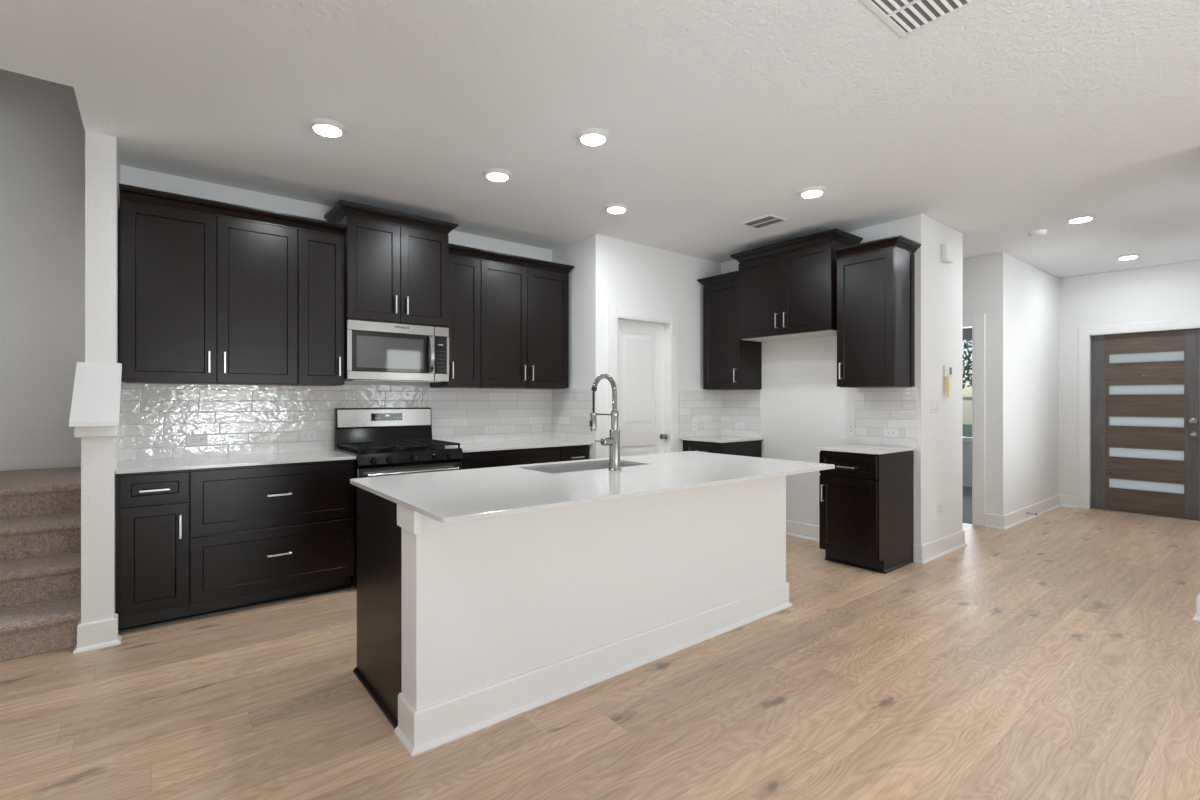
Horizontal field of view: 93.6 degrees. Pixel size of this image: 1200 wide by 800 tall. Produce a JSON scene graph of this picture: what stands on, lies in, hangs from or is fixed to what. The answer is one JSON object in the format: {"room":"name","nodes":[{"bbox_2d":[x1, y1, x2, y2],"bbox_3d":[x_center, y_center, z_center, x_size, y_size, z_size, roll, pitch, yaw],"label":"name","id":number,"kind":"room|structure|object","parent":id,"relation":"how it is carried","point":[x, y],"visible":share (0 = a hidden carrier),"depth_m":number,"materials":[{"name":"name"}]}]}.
{"room":"kitchen","nodes":[
{"label":"kitchen","id":0,"kind":"room"},
{"bbox_2d":[0,69,84,470],"bbox_3d":[-4.384,-1.320,4.195,1.335,5.200,0.120,0,0,-38],"label":"wall","id":1,"kind":"structure","parent":0,"point":[42,132],"depth_m":4.24,"materials":[{"name":"white paint"}]},
{"bbox_2d":[0,453,80,470],"bbox_3d":[-4.345,0.468,4.139,1.087,0.105,0.014,0,0,-38],"label":"baseboard","id":2,"kind":"structure","parent":1,"relation":"attached to","point":[9,463],"depth_m":4.23,"materials":[{"name":"white paint"}]},
{"bbox_2d":[81,130,119,623],"bbox_3d":[-3.139,-1.320,3.595,0.128,5.200,2.365,0,0,-38],"label":"wall","id":3,"kind":"structure","parent":0,"point":[102,161],"depth_m":3.06,"materials":[{"name":"white paint"}]},
{"bbox_2d":[69,362,121,426],"bbox_3d":[-2.636,-0.037,2.953,0.185,0.335,0.353,0,0,-38],"label":"trim","id":4,"kind":"structure","parent":3,"relation":"attached to","point":[96,396],"depth_m":2.93,"materials":[{"name":"white paint"}]},
{"bbox_2d":[74,426,117,437],"bbox_3d":[-2.658,0.105,2.980,0.163,0.170,0.228,0,0,-38],"label":"trim","id":5,"kind":"structure","parent":3,"relation":"attached to","point":[79,431],"depth_m":2.89,"materials":[{"name":"white paint"}]},
{"bbox_2d":[73,613,121,653],"bbox_3d":[-2.614,1.212,2.933,0.184,0.137,0.100,0,0,-38],"label":"baseboard","id":6,"kind":"structure","parent":3,"relation":"attached to","point":[99,634],"depth_m":2.90,"materials":[{"name":"white paint"}]},
{"bbox_2d":[115,384,121,470],"bbox_3d":[-2.775,0.138,3.247,0.010,0.474,0.643,0,0,-38],"label":"wall tile","id":7,"kind":"structure","parent":3,"relation":"attached to","point":[118,439],"depth_m":3.21,"materials":[{"name":"white tile"}]},
{"bbox_2d":[120,165,551,459],"bbox_3d":[-1.760,-0.090,4.538,3.205,2.740,0.120,0,0,-38],"label":"wall","id":8,"kind":"structure","parent":0,"point":[132,176],"depth_m":3.97,"materials":[{"name":"white paint"}]},
{"bbox_2d":[119,200,297,385],"bbox_3d":[-2.494,-0.631,3.635,0.917,1.057,0.385,0,0,-38],"label":"upper cabinet","id":9,"kind":"object","parent":8,"relation":"attached to","point":[205,299],"visible":1,"depth_m":3.48,"materials":[{"name":"brown wood"}]},
{"bbox_2d":[119,183,346,236],"bbox_3d":[-2.270,-1.190,3.591,1.214,0.073,0.070,0,0,-38],"label":"crown molding","id":10,"kind":"structure","parent":9,"relation":"attached to","point":[126,192],"depth_m":3.53,"materials":[{"name":"brown wood"}]},
{"bbox_2d":[291,230,344,385],"bbox_3d":[-2.017,-0.631,4.012,0.295,1.057,0.385,0,0,-38],"label":"upper cabinet","id":11,"kind":"object","parent":8,"relation":"attached to","point":[321,257],"visible":0.97,"depth_m":3.89,"materials":[{"name":"brown wood"}]},
{"bbox_2d":[122,383,551,459],"bbox_3d":[-1.719,0.128,4.487,3.185,0.494,0.010,0,0,-38],"label":"wall tile","id":12,"kind":"structure","parent":8,"relation":"attached to","point":[157,419],"depth_m":4.05,"materials":[{"name":"white tile"}]},
{"bbox_2d":[186,434,207,445],"bbox_3d":[-2.667,0.266,3.725,0.116,0.072,0.008,0,0,-38],"label":"outlet","id":13,"kind":"object","parent":12,"relation":"attached to","point":[191,440],"visible":1,"depth_m":3.72,"materials":[{"name":"white plastic"}]},
{"bbox_2d":[190,438,195,442],"bbox_3d":[-2.681,0.266,3.711,0.032,0.032,0.002,0,0,-38],"label":"receptacle","id":14,"kind":"object","parent":13,"relation":"attached to","point":[192,440],"depth_m":3.71,"materials":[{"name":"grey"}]},
{"bbox_2d":[300,430,316,440],"bbox_3d":[-2.144,0.262,4.139,0.116,0.072,0.008,0,0,-38],"label":"outlet","id":15,"kind":"object","parent":12,"relation":"attached to","point":[304,435],"visible":1,"depth_m":4.14,"materials":[{"name":"white plastic"}]},
{"bbox_2d":[484,425,495,433],"bbox_3d":[-0.987,0.266,5.056,0.116,0.072,0.008,0,0,-38],"label":"outlet","id":16,"kind":"object","parent":12,"relation":"attached to","point":[487,429],"visible":1,"depth_m":5.05,"materials":[{"name":"white plastic"}]},
{"bbox_2d":[532,424,541,431],"bbox_3d":[-0.598,0.268,5.363,0.116,0.072,0.008,0,0,-38],"label":"outlet","id":17,"kind":"object","parent":12,"relation":"attached to","point":[535,427],"visible":1,"depth_m":5.36,"materials":[{"name":"white plastic"}]},
{"bbox_2d":[324,200,458,326],"bbox_3d":[-1.588,-0.975,4.315,0.874,0.809,0.442,0,0,-38],"label":"upper cabinet","id":18,"kind":"object","parent":8,"relation":"attached to","point":[397,263],"visible":0.93,"depth_m":4.15,"materials":[{"name":"brown wood"}]},
{"bbox_2d":[345,319,448,382],"bbox_3d":[-1.578,-0.353,4.305,0.751,0.427,0.441,0,0,-38],"label":"microwave","id":19,"kind":"object","parent":18,"relation":"attached to","point":[375,351],"visible":1,"depth_m":4.15,"materials":[{"name":"silver metal"}]},
{"bbox_2d":[430,255,480,387],"bbox_3d":[-1.194,-0.631,4.664,0.298,1.057,0.385,0,0,-38],"label":"upper cabinet","id":20,"kind":"object","parent":8,"relation":"attached to","point":[464,326],"visible":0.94,"depth_m":4.55,"materials":[{"name":"brown wood"}]},
{"bbox_2d":[478,261,568,388],"bbox_3d":[-0.730,-0.631,5.032,0.882,1.057,0.385,0,0,-38],"label":"upper cabinet","id":21,"kind":"object","parent":8,"relation":"attached to","point":[525,311],"visible":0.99,"depth_m":4.89,"materials":[{"name":"brown wood"}]},
{"bbox_2d":[449,243,573,274],"bbox_3d":[-0.833,-1.190,4.940,1.206,0.073,0.400,0,0,-38],"label":"crown molding","id":22,"kind":"structure","parent":21,"relation":"attached to","point":[454,250],"depth_m":4.77,"materials":[{"name":"brown wood"}]},
{"bbox_2d":[552,234,605,458],"bbox_3d":[-0.242,-0.090,5.300,0.120,2.740,0.810,0,0,-38],"label":"wall","id":23,"kind":"structure","parent":0,"point":[587,279],"depth_m":5.03,"materials":[{"name":"white paint"}]},
{"bbox_2d":[552,389,592,442],"bbox_3d":[-0.267,0.138,5.226,0.010,0.474,0.655,0,0,-38],"label":"wall tile","id":24,"kind":"structure","parent":23,"relation":"attached to","point":[571,408],"depth_m":5.20,"materials":[{"name":"white tile"}]},
{"bbox_2d":[0,0,1199,278],"bbox_3d":[2.570,-1.600,3.279,11.100,0.280,8.650,0,0,-38],"label":"ceiling","id":25,"kind":"structure","parent":0,"point":[716,114],"depth_m":2.84,"materials":[{"name":"white paint"}]},
{"bbox_2d":[308,118,346,136],"bbox_3d":[-1.455,-1.446,3.009,0.188,0.028,0.188,0,0,-38],"label":"recessed light","id":26,"kind":"object","parent":25,"relation":"in","point":[326,127],"visible":1,"depth_m":2.97,"materials":[{"name":"white paint"}]},
{"bbox_2d":[482,168,511,181],"bbox_3d":[-0.663,-1.446,3.636,0.188,0.028,0.188,0,0,-38],"label":"recessed light","id":27,"kind":"object","parent":25,"relation":"in","point":[494,174],"visible":1,"depth_m":3.60,"materials":[{"name":"white plastic"}]},
{"bbox_2d":[576,128,609,145],"bbox_3d":[-0.038,-1.446,3.114,0.188,0.028,0.188,0,0,-38],"label":"recessed light","id":28,"kind":"object","parent":25,"relation":"in","point":[588,136],"visible":1,"depth_m":3.08,"materials":[{"name":"white plastic"}]},
{"bbox_2d":[604,203,628,212],"bbox_3d":[0.124,-1.446,4.269,0.188,0.028,0.188,0,0,-38],"label":"recessed light","id":29,"kind":"object","parent":25,"relation":"in","point":[614,207],"visible":1,"depth_m":4.22,"materials":[{"name":"white plastic"}]},
{"bbox_2d":[740,214,787,229],"bbox_3d":[1.343,-1.457,4.619,0.240,0.006,0.305,0,0,-38],"label":"ceiling vent","id":30,"kind":"object","parent":25,"relation":"in","point":[769,220],"visible":1,"depth_m":4.61,"materials":[{"name":"white metal"}]},
{"bbox_2d":[798,186,826,197],"bbox_3d":[1.481,-1.446,3.933,0.188,0.028,0.188,0,0,-38],"label":"recessed light","id":31,"kind":"object","parent":25,"relation":"in","point":[812,191],"visible":1,"depth_m":3.89,"materials":[{"name":"white plastic"}]},
{"bbox_2d":[860,0,982,38],"bbox_3d":[1.175,-1.457,1.899,0.530,0.006,0.520,0,0,-38],"label":"ceiling vent","id":32,"kind":"object","parent":25,"relation":"in","point":[906,18],"visible":1,"depth_m":2.11,"materials":[{"name":"white metal"}]},
{"bbox_2d":[1028,229,1047,236],"bbox_3d":[3.829,-1.452,4.923,0.136,0.040,0.136,0,0,-38],"label":"smoke detector","id":33,"kind":"object","parent":25,"relation":"attached to","point":[1036,233],"visible":1,"depth_m":4.88,"materials":[{"name":"white plastic"}]},
{"bbox_2d":[1066,214,1095,222],"bbox_3d":[3.880,-1.458,4.542,0.188,0.028,0.188,0,0,-38],"label":"recessed light","id":34,"kind":"object","parent":25,"relation":"in","point":[1084,217],"visible":1,"depth_m":4.51,"materials":[{"name":"white plastic"}]},
{"bbox_2d":[1116,254,1140,259],"bbox_3d":[5.395,-1.458,5.752,0.188,0.028,0.188,0,0,-38],"label":"recessed light","id":35,"kind":"object","parent":25,"relation":"in","point":[1127,256],"visible":1,"depth_m":5.71,"materials":[{"name":"white plastic"}]},
{"bbox_2d":[0,486,1199,799],"bbox_3d":[2.476,1.328,3.236,10.900,0.104,8.600,0,0,-38],"label":"floor","id":36,"kind":"structure","parent":0,"point":[1054,654],"depth_m":2.37,"materials":[{"name":"brown wood"}]},
{"bbox_2d":[0,467,80,661],"bbox_3d":[-3.723,0.900,3.355,1.083,0.760,1.987,0,0,-38],"label":"staircase","id":37,"kind":"structure","parent":36,"relation":"on","point":[40,509],"depth_m":3.14,"materials":[{"name":"carpet"}]},
{"bbox_2d":[116,470,188,632],"bbox_3d":[-2.651,0.838,3.344,0.321,0.884,0.641,0,0,-38],"label":"base cabinet","id":38,"kind":"object","parent":36,"relation":"on","point":[152,508],"visible":0.96,"depth_m":3.13,"materials":[{"name":"brown wood"}]},
{"bbox_2d":[189,459,353,618],"bbox_3d":[-2.173,0.838,3.723,0.894,0.884,0.641,0,0,-38],"label":"base cabinet","id":39,"kind":"object","parent":36,"relation":"on","point":[259,535],"visible":0.95,"depth_m":3.47,"materials":[{"name":"brown wood"}]},
{"bbox_2d":[115,450,355,473],"bbox_3d":[-2.299,0.385,3.623,1.222,0.020,0.624,0,0,-38],"label":"countertop","id":40,"kind":"structure","parent":39,"relation":"on","point":[202,462],"depth_m":3.49,"materials":[{"name":"white stone"}]},
{"bbox_2d":[334,407,462,586],"bbox_3d":[-1.500,0.671,4.203,0.746,1.218,0.687,0,0,-38],"label":"range","id":41,"kind":"object","parent":36,"relation":"on","point":[383,441],"visible":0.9,"depth_m":4.20,"materials":[{"name":"black metal"}]},
{"bbox_2d":[336,446,461,456],"bbox_3d":[-1.502,0.371,4.205,0.746,0.022,0.582,0,0,-38],"label":"cooktop","id":42,"kind":"object","parent":41,"relation":"in","point":[428,451],"depth_m":4.01,"materials":[{"name":"black metal"}]},
{"bbox_2d":[461,447,559,469],"bbox_3d":[-0.872,0.838,4.753,0.912,0.884,0.641,0,0,-38],"label":"base cabinet","id":43,"kind":"object","parent":36,"relation":"on","point":[482,459],"visible":0.04,"depth_m":4.51,"materials":[{"name":"brown wood"}]},
{"bbox_2d":[450,439,591,452],"bbox_3d":[-0.748,0.385,4.850,1.232,0.020,0.624,0,0,-38],"label":"countertop","id":44,"kind":"structure","parent":43,"relation":"on","point":[536,443],"depth_m":4.75,"materials":[{"name":"white stone"}]},
{"bbox_2d":[353,476,791,756],"bbox_3d":[-0.003,0.838,3.096,2.390,0.884,0.852,0,0,-38],"label":"kitchen island","id":45,"kind":"object","parent":36,"relation":"on","point":[467,627],"visible":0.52,"depth_m":2.46,"materials":[{"name":"white paint"}]},
{"bbox_2d":[350,451,834,523],"bbox_3d":[0.088,0.385,2.969,2.376,0.020,1.135,0,0,-38],"label":"island countertop","id":46,"kind":"structure","parent":45,"relation":"on","point":[453,496],"depth_m":2.59,"materials":[{"name":"white stone"}]},
{"bbox_2d":[530,463,637,473],"bbox_3d":[-0.080,0.497,3.221,0.745,0.202,0.400,0,0,-38],"label":"sink","id":47,"kind":"object","parent":46,"relation":"in","point":[564,469],"visible":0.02,"depth_m":3.41,"materials":[{"name":"silver metal"}]},
{"bbox_2d":[590,374,620,470],"bbox_3d":[-0.012,0.115,3.056,0.164,0.520,0.238,0,0,-38],"label":"faucet","id":48,"kind":"object","parent":46,"relation":"on","point":[613,440],"visible":1,"depth_m":3.01,"materials":[{"name":"silver metal"}]},
{"bbox_2d":[559,445,588,461],"bbox_3d":[-0.391,0.838,5.133,0.309,0.884,0.641,0,0,-38],"label":"base cabinet","id":49,"kind":"object","parent":36,"relation":"on","point":[579,452],"visible":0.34,"depth_m":4.91,"materials":[{"name":"brown wood"}]},
{"bbox_2d":[683,440,761,457],"bbox_3d":[1.194,0.838,5.591,0.641,0.884,0.510,0,0,-38],"label":"base cabinet","id":50,"kind":"object","parent":36,"relation":"on","point":[744,448],"visible":0.24,"depth_m":5.41,"materials":[{"name":"brown wood"}]},
{"bbox_2d":[680,435,762,442],"bbox_3d":[1.205,0.385,5.578,0.623,0.020,0.529,0,0,-38],"label":"countertop","id":51,"kind":"structure","parent":50,"relation":"on","point":[720,438],"depth_m":5.48,"materials":[{"name":"white stone"}]},
{"bbox_2d":[819,450,913,573],"bbox_3d":[2.103,0.838,4.450,0.633,0.884,0.474,0,0,-38],"label":"base cabinet","id":52,"kind":"object","parent":36,"relation":"on","point":[866,502],"visible":0.95,"depth_m":4.28,"materials":[{"name":"brown wood"}]},
{"bbox_2d":[814,444,915,454],"bbox_3d":[2.098,0.385,4.457,0.614,0.020,0.508,0,0,-38],"label":"countertop","id":53,"kind":"structure","parent":52,"relation":"on","point":[852,448],"depth_m":4.35,"materials":[{"name":"white stone"}]},
{"bbox_2d":[606,236,720,457],"bbox_3d":[0.634,-0.090,5.554,1.570,2.740,0.120,0,0,-38],"label":"wall","id":54,"kind":"structure","parent":0,"point":[639,276],"depth_m":5.51,"materials":[{"name":"white paint"}]},
{"bbox_2d":[618,319,667,456],"bbox_3d":[0.378,0.263,5.354,0.672,2.018,0.115,0,0,-38],"label":"door","id":55,"kind":"structure","parent":54,"relation":"in","point":[640,344],"depth_m":5.38,"materials":[{"name":"white paint"}]},
{"bbox_2d":[608,305,677,457],"bbox_3d":[0.385,0.215,5.345,0.880,2.130,0.138,0,0,-38],"label":"trim","id":56,"kind":"structure","parent":54,"relation":"attached to","point":[669,320],"depth_m":5.51,"materials":[{"name":"white paint"}]},
{"bbox_2d":[679,390,720,437],"bbox_3d":[1.034,0.138,5.787,0.635,0.474,0.010,0,0,-38],"label":"wall tile","id":57,"kind":"structure","parent":54,"relation":"attached to","point":[704,406],"depth_m":5.78,"materials":[{"name":"white tile"}]},
{"bbox_2d":[692,419,696,430],"bbox_3d":[0.961,0.254,5.717,0.072,0.116,0.008,0,0,-38],"label":"outlet","id":58,"kind":"object","parent":57,"relation":"attached to","point":[694,421],"visible":1,"depth_m":5.71,"materials":[{"name":"white plastic"}]},
{"bbox_2d":[721,214,962,544],"bbox_3d":[1.991,-0.095,5.789,0.850,2.750,2.795,0,0,-38],"label":"wall","id":59,"kind":"structure","parent":0,"point":[803,407],"depth_m":4.86,"materials":[{"name":"white paint"}]},
{"bbox_2d":[697,271,761,389],"bbox_3d":[1.298,-0.666,5.670,0.385,1.126,0.505,0,0,-38],"label":"upper cabinet","id":60,"kind":"object","parent":59,"relation":"attached to","point":[730,362],"visible":0.95,"depth_m":5.54,"materials":[{"name":"brown wood"}]},
{"bbox_2d":[721,390,760,437],"bbox_3d":[1.440,0.138,5.793,0.010,0.474,0.505,0,0,-38],"label":"wall tile","id":61,"kind":"structure","parent":59,"relation":"attached to","point":[744,406],"depth_m":5.77,"materials":[{"name":"white tile"}]},
{"bbox_2d":[735,422,743,429],"bbox_3d":[1.434,0.266,5.785,0.008,0.072,0.116,0,0,-38],"label":"outlet","id":62,"kind":"object","parent":61,"relation":"attached to","point":[738,425],"visible":1,"depth_m":5.78,"materials":[{"name":"white plastic"}]},
{"bbox_2d":[730,228,862,341],"bbox_3d":[1.738,-0.975,5.073,0.437,0.809,1.059,0,0,-38],"label":"upper cabinet","id":63,"kind":"object","parent":59,"relation":"attached to","point":[788,289],"visible":0.97,"depth_m":4.90,"materials":[{"name":"brown wood"}]},
{"bbox_2d":[847,422,854,435],"bbox_3d":[2.171,0.250,4.870,0.008,0.116,0.072,0,0,-38],"label":"outlet","id":64,"kind":"object","parent":59,"relation":"attached to","point":[850,425],"visible":1,"depth_m":4.87,"materials":[{"name":"white plastic"}]},
{"bbox_2d":[786,520,966,563],"bbox_3d":[2.408,1.212,5.263,0.906,0.137,1.508,0,0,-38],"label":"baseboard","id":65,"kind":"structure","parent":59,"relation":"attached to","point":[922,554],"depth_m":4.78,"materials":[{"name":"white paint"}]},
{"bbox_2d":[834,235,920,387],"bbox_3d":[2.218,-0.666,4.508,0.385,1.126,0.510,0,0,-38],"label":"upper cabinet","id":66,"kind":"object","parent":59,"relation":"attached to","point":[876,278],"visible":1,"depth_m":4.40,"materials":[{"name":"brown wood"}]},
{"bbox_2d":[855,387,916,446],"bbox_3d":[2.349,0.138,4.644,0.010,0.474,0.495,0,0,-38],"label":"wall tile","id":67,"kind":"structure","parent":59,"relation":"attached to","point":[876,409],"depth_m":4.63,"materials":[{"name":"white tile"}]},
{"bbox_2d":[884,428,897,436],"bbox_3d":[2.375,0.266,4.597,0.008,0.072,0.116,0,0,-38],"label":"outlet","id":68,"kind":"object","parent":67,"relation":"attached to","point":[888,432],"visible":1,"depth_m":4.59,"materials":[{"name":"white plastic"}]},
{"bbox_2d":[930,398,938,412],"bbox_3d":[2.729,0.045,4.584,0.166,0.116,0.010,0,0,-38],"label":"light switch","id":69,"kind":"object","parent":59,"relation":"attached to","point":[934,402],"visible":1,"depth_m":4.57,"materials":[{"name":"white plastic"}]},
{"bbox_2d":[938,501,941,515],"bbox_3d":[2.807,0.895,4.647,0.072,0.116,0.008,0,0,-38],"label":"outlet","id":70,"kind":"object","parent":59,"relation":"attached to","point":[939,502],"visible":1,"depth_m":4.64,"materials":[{"name":"white plastic"}]},
{"bbox_2d":[941,243,953,263],"bbox_3d":[2.904,-1.225,4.701,0.164,0.154,0.045,0,0,-38],"label":"door chime","id":71,"kind":"object","parent":59,"relation":"attached to","point":[947,250],"visible":1,"depth_m":4.67,"materials":[{"name":"white plastic"}]},
{"bbox_2d":[943,365,951,376],"bbox_3d":[2.922,-0.245,4.732,0.137,0.096,0.020,0,0,-38],"label":"thermostat","id":72,"kind":"object","parent":59,"relation":"attached to","point":[947,369],"visible":1,"depth_m":4.71,"materials":[{"name":"white plastic"}]},
{"bbox_2d":[946,377,948,397],"bbox_3d":[2.897,-0.117,4.694,0.050,0.200,0.004,0,0,-38],"label":"tag","id":73,"kind":"object","parent":72,"relation":"hanging from","point":[947,378],"visible":1,"depth_m":4.69,"materials":[{"name":"yellow paper"}]},
{"bbox_2d":[963,440,971,486],"bbox_3d":[4.084,-0.095,7.826,2.920,2.750,3.400,0,0,-38],"label":"wall","id":74,"kind":"structure","parent":0,"point":[967,447],"depth_m":8.30,"materials":[{"name":"white paint"}]},
{"bbox_2d":[963,328,971,442],"bbox_3d":[5.535,-0.235,8.209,0.130,1.730,1.360,0,0,-38],"label":"window","id":75,"kind":"structure","parent":74,"relation":"in","point":[967,332],"depth_m":8.32,"materials":[{"name":"white paint"}]},
{"bbox_2d":[963,328,971,339],"bbox_3d":[5.527,-0.990,8.203,0.020,0.200,1.210,0,0,-38],"label":"roller blind","id":76,"kind":"object","parent":75,"relation":"attached to","point":[967,332],"depth_m":8.31,"materials":[{"name":"grey fabric"}]},
{"bbox_2d":[963,252,1058,514],"bbox_3d":[3.989,-0.095,7.301,2.120,2.750,2.705,0,0,-38],"label":"wall","id":77,"kind":"structure","parent":0,"point":[1018,300],"depth_m":5.86,"materials":[{"name":"white paint"}]},
{"bbox_2d":[963,314,984,525],"bbox_3d":[3.629,0.205,6.131,0.138,2.150,1.012,0,0,-38],"label":"trim","id":78,"kind":"structure","parent":77,"relation":"attached to","point":[976,322],"depth_m":5.74,"materials":[{"name":"white paint"}]},
{"bbox_2d":[985,494,1077,529],"bbox_3d":[4.782,1.212,6.181,2.047,0.137,0.187,0,0,-34],"label":"baseboard","id":79,"kind":"structure","parent":77,"relation":"attached to","point":[1004,522],"depth_m":6.04,"materials":[{"name":"white paint"}]},
{"bbox_2d":[1059,260,1199,495],"bbox_3d":[6.126,-0.095,6.238,0.150,2.750,1.615,0,0,-38],"label":"wall","id":80,"kind":"structure","parent":0,"point":[1165,292],"depth_m":6.52,"materials":[{"name":"white paint"}]},
{"bbox_2d":[1078,318,1199,508],"bbox_3d":[6.069,0.210,6.287,0.158,2.140,1.102,0,0,-38],"label":"trim","id":81,"kind":"structure","parent":80,"relation":"attached to","point":[1084,333],"depth_m":6.61,"materials":[{"name":"white paint"}]},
{"bbox_2d":[1090,508,1199,521],"bbox_3d":[6.076,1.274,6.292,0.140,0.011,0.912,0,0,-38],"label":"threshold","id":82,"kind":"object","parent":80,"relation":"attached to","point":[1090,508],"depth_m":6.24,"materials":[{"name":"brown wood"}]},
{"bbox_2d":[1091,329,1199,519],"bbox_3d":[6.055,0.257,6.282,0.117,2.023,0.906,0,0,-38],"label":"door","id":83,"kind":"structure","parent":80,"relation":"in","point":[1145,386],"depth_m":6.27,"materials":[{"name":"brown wood"}]},
{"bbox_3d":[6.139,-0.095,3.012,3.835,2.750,3.700,0,0,-38],"label":"wall","id":84,"kind":"structure","parent":0,"visible":0},
{"bbox_2d":[1193,592,1199,620],"bbox_3d":[6.088,1.212,3.053,3.863,0.137,3.628,0,0,-38],"label":"baseboard","id":85,"kind":"structure","parent":84,"relation":"attached to","point":[1196,617],"depth_m":3.27,"materials":[{"name":"white paint"}]},
{"label":"outside","id":86,"kind":"structure","parent":0,"visible":0},
{"bbox_2d":[963,424,971,436],"bbox_3d":[14.476,1.580,21.667,30.400,0.100,28.000,0,0,-38],"label":"lawn","id":87,"kind":"structure","parent":86,"point":[967,428],"depth_m":28.24,"materials":[{"name":"green plant"}]},
{"bbox_2d":[963,340,971,388],"bbox_3d":[8.050,-1.104,12.688,3.174,5.274,3.136,0,0,-38],"label":"tree","id":88,"kind":"object","parent":87,"relation":"on","point":[967,367],"visible":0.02,"depth_m":12.57,"materials":[{"name":"green plant"}]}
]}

